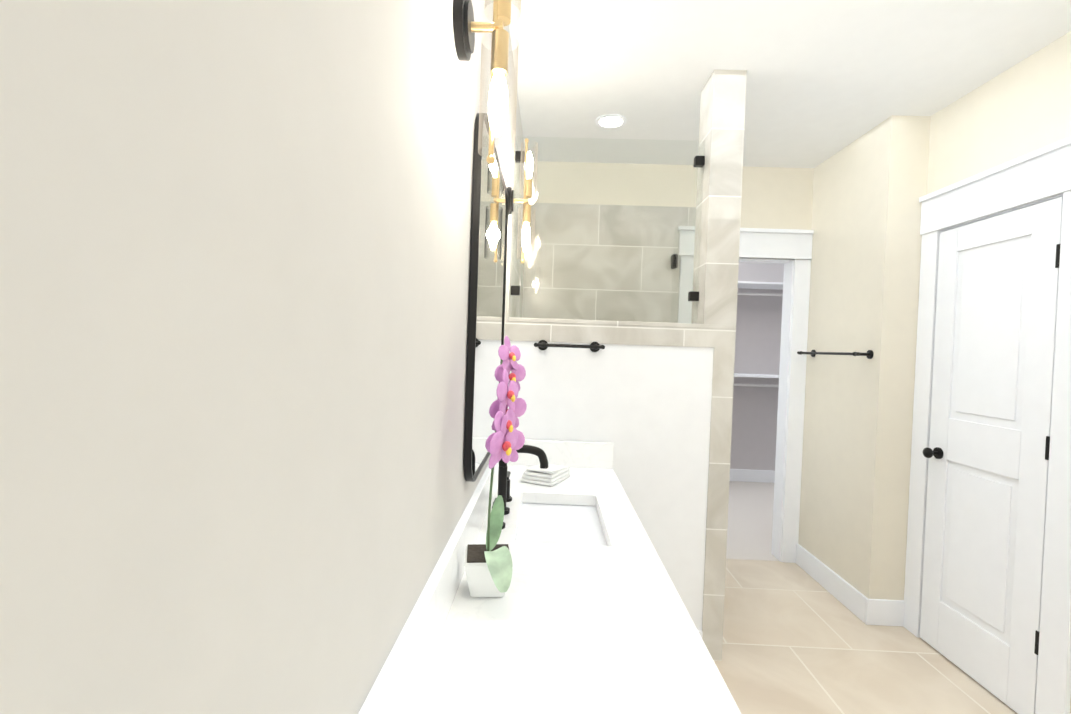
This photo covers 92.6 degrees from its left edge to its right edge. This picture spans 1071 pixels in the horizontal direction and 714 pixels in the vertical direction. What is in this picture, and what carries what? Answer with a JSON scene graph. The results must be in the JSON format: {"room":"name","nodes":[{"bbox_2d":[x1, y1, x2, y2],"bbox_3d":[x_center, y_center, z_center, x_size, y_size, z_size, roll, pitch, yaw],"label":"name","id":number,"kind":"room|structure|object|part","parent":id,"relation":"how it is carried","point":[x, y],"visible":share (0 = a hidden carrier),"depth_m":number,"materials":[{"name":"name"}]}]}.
{"room":"bathroom","nodes":[
{"label":"bathroom","id":0,"kind":"room"},
{"bbox_2d":[0,0,524,713],"bbox_3d":[-0.198,0.010,2.526,0.120,2.660,6.540,2,1,2],"label":"wall","id":1,"kind":"structure","parent":0,"point":[234,266],"depth_m":0.33,"materials":[{"name":"paint"}]},
{"bbox_2d":[463,113,507,481],"bbox_3d":[-0.143,-0.156,1.643,0.020,0.952,0.780,2,1,2],"label":"mirror","id":2,"kind":"object","parent":1,"relation":"attached to","point":[487,275],"visible":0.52,"depth_m":1.42,"materials":[{"name":"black metal"}]},
{"bbox_2d":[453,0,520,163],"bbox_3d":[-0.092,-0.648,1.006,0.121,0.534,0.116,2,1,2],"label":"sconce","id":3,"kind":"object","parent":1,"relation":"attached to","point":[466,27],"visible":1,"depth_m":0.99,"materials":[{"name":"gold metal"}]},
{"bbox_2d":[506,130,524,321],"bbox_3d":[-0.126,0.148,2.921,0.012,2.375,1.171,2,1,2],"label":"shower wall tile","id":4,"kind":"structure","parent":1,"relation":"attached to","point":[515,276],"depth_m":2.54,"materials":[{"name":"beige tile"}]},
{"bbox_2d":[507,138,537,262],"bbox_3d":[-0.059,-0.669,2.195,0.121,0.534,0.116,2,1,2],"label":"sconce","id":5,"kind":"object","parent":1,"relation":"attached to","point":[528,164],"visible":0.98,"depth_m":2.19,"materials":[{"name":"white glass"}]},
{"bbox_2d":[505,70,746,660],"bbox_3d":[0.378,0.033,2.421,1.038,2.660,0.214,2,1,2],"label":"wall","id":6,"kind":"structure","parent":0,"point":[652,402],"depth_m":2.32,"materials":[{"name":"paint"}]},
{"bbox_2d":[534,340,604,351],"bbox_3d":[0.150,-0.049,2.286,0.315,0.048,0.076,2,1,2],"label":"towel bar","id":7,"kind":"object","parent":6,"relation":"attached to","point":[545,345],"visible":1,"depth_m":2.25,"materials":[{"name":"black metal"}]},
{"bbox_2d":[526,161,813,229],"bbox_3d":[1.014,0.034,3.535,2.249,2.660,0.120,2,1,2],"label":"wall","id":8,"kind":"structure","parent":0,"point":[563,194],"depth_m":3.46,"materials":[{"name":"paint"}]},
{"bbox_2d":[522,203,695,322],"bbox_3d":[0.467,0.158,3.486,1.144,2.375,0.012,2,1,2],"label":"shower wall tile","id":9,"kind":"structure","parent":8,"relation":"attached to","point":[643,247],"depth_m":3.47,"materials":[{"name":"beige tile"}]},
{"bbox_2d":[678,226,813,562],"bbox_3d":[1.368,0.257,3.519,0.892,2.240,0.180,2,1,2],"label":"trim","id":10,"kind":"structure","parent":8,"relation":"attached to","point":[790,250],"depth_m":3.44,"materials":[{"name":"white wood"}]},
{"bbox_2d":[726,481,778,560],"bbox_3d":[1.214,1.401,4.639,2.929,0.102,2.290,2,1,2],"label":"floor","id":11,"kind":"structure","parent":0,"point":[750,520],"depth_m":4.29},
{"bbox_2d":[730,262,783,470],"bbox_3d":[1.352,0.006,5.696,2.809,2.660,0.120,2,1,2],"label":"wall","id":12,"kind":"structure","parent":0,"point":[755,409],"depth_m":5.61,"materials":[{"name":"grey paint"}]},
{"bbox_2d":[729,469,774,482],"bbox_3d":[1.302,1.267,5.652,2.797,0.133,0.013,2,1,2],"label":"baseboard","id":13,"kind":"structure","parent":12,"relation":"attached to","point":[746,475],"depth_m":5.62,"materials":[{"name":"white wood"}]},
{"bbox_2d":[734,281,782,387],"bbox_3d":[1.330,0.271,5.355,2.797,2.138,0.570,2,1,2],"label":"shelf","id":14,"kind":"object","parent":12,"relation":"attached to","point":[760,285],"visible":0.02,"depth_m":5.32,"materials":[{"name":"white wood"}]},
{"bbox_2d":[509,0,1070,167],"bbox_3d":[0.945,-1.309,1.387,2.369,0.100,4.370,2,1,2],"label":"ceiling","id":15,"kind":"structure","parent":0,"point":[826,80],"depth_m":2.22,"materials":[{"name":"paint"}]},
{"bbox_2d":[596,114,626,128],"bbox_3d":[0.417,-1.301,2.827,0.170,0.008,0.170,2,1,2],"label":"recessed light","id":16,"kind":"object","parent":15,"relation":"in","point":[609,121],"visible":1,"depth_m":2.81,"materials":[{"name":"white plastic"}]},
{"bbox_2d":[798,115,930,599],"bbox_3d":[1.967,0.077,3.059,0.316,2.660,0.780,2,1,2],"label":"wall","id":17,"kind":"structure","parent":0,"point":[869,188],"depth_m":2.80,"materials":[{"name":"paint"}]},
{"bbox_2d":[796,544,872,624],"bbox_3d":[1.755,1.333,3.069,0.014,0.135,0.772,2,1,2],"label":"baseboard","id":18,"kind":"structure","parent":17,"relation":"attached to","point":[863,608],"depth_m":2.97,"materials":[{"name":"white wood"}]},
{"bbox_2d":[797,350,873,358],"bbox_3d":[1.763,-0.020,3.048,0.096,0.048,0.670,2,1,2],"label":"towel rail","id":19,"kind":"object","parent":17,"relation":"attached to","point":[869,354],"visible":1,"depth_m":2.88,"materials":[{"name":"black metal"}]},
{"bbox_2d":[713,559,1017,713],"bbox_3d":[0.846,1.450,1.378,2.369,0.100,4.250,2,1,2],"label":"floor","id":20,"kind":"structure","parent":0,"point":[797,639],"depth_m":2.37,"materials":[{"name":"tile"}]},
{"bbox_2d":[359,439,740,713],"bbox_3d":[0.059,0.833,1.234,0.514,1.082,2.201,2,1,2],"label":"bathroom vanity","id":21,"kind":"object","parent":20,"relation":"on","point":[587,613],"visible":0.88,"depth_m":0.98,"materials":[{"name":"white stone"}]},
{"bbox_2d":[464,336,526,597],"bbox_3d":[-0.089,0.231,1.101,0.128,0.557,0.223,2,1,2],"label":"orchid","id":22,"kind":"object","parent":21,"relation":"on","point":[488,565],"visible":1,"depth_m":1.08,"materials":[{"name":"plant"}]},
{"bbox_2d":[489,444,548,529],"bbox_3d":[-0.046,0.391,1.641,0.172,0.222,0.416,2,1,2],"label":"faucet","id":23,"kind":"object","parent":21,"relation":"on","point":[512,501],"depth_m":1.63,"materials":[{"name":"black metal"}]},
{"bbox_2d":[521,464,569,486],"bbox_3d":[0.043,0.468,2.078,0.140,0.056,0.190,3,1,26],"label":"towel","id":24,"kind":"object","parent":21,"relation":"on","point":[551,475],"visible":0.92,"depth_m":2.01,"materials":[{"name":"fabric"}]},
{"bbox_2d":[927,107,945,193],"bbox_3d":[2.053,0.088,2.617,0.120,2.660,0.100,2,1,2],"label":"wall","id":25,"kind":"structure","parent":0,"point":[936,147],"depth_m":2.60,"materials":[{"name":"paint"}]},
{"bbox_2d":[941,31,1070,188],"bbox_3d":[2.079,-0.935,2.223,0.120,0.600,0.650,2,1,2],"label":"wall","id":26,"kind":"structure","parent":0,"point":[1021,108],"depth_m":2.17,"materials":[{"name":"paint"}]},
{"bbox_3d":[0.813,1.328,3.011,0.100,0.080,0.959,2,1,2],"label":"trim","id":27,"kind":"structure","parent":0,"visible":0},
{"bbox_2d":[511,137,704,322],"bbox_3d":[0.335,-0.595,2.410,0.881,0.858,0.010,2,1,2],"label":"glass wall","id":28,"kind":"structure","parent":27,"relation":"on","point":[678,270],"depth_m":2.39,"materials":[{"name":"clear glass"}]},
{"bbox_2d":[511,151,704,301],"bbox_3d":[0.416,0.148,2.942,1.070,2.212,1.077,2,1,2],"label":"hardware piece","id":29,"kind":"object","parent":28,"relation":"attached to","point":[699,161],"visible":0.29,"depth_m":2.40,"materials":[{"name":"black metal"}]},
{"bbox_3d":[1.999,0.123,0.618,0.120,2.660,2.600,2,1,2],"label":"wall","id":30,"kind":"structure","parent":0,"visible":0},
{"bbox_2d":[903,136,1070,713],"bbox_3d":[1.992,0.303,2.238,0.206,2.240,0.867,2,1,2],"label":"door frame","id":31,"kind":"structure","parent":30,"relation":"attached to","point":[994,351],"depth_m":2.17,"materials":[{"name":"white wood"}]},
{"bbox_3d":[1.930,0.351,2.227,0.086,1.570,0.572,2,1,2],"label":"entry door hardware trim","id":32,"kind":"part","parent":31,"relation":"part of","materials":[{"name":"white wood"}]}
]}

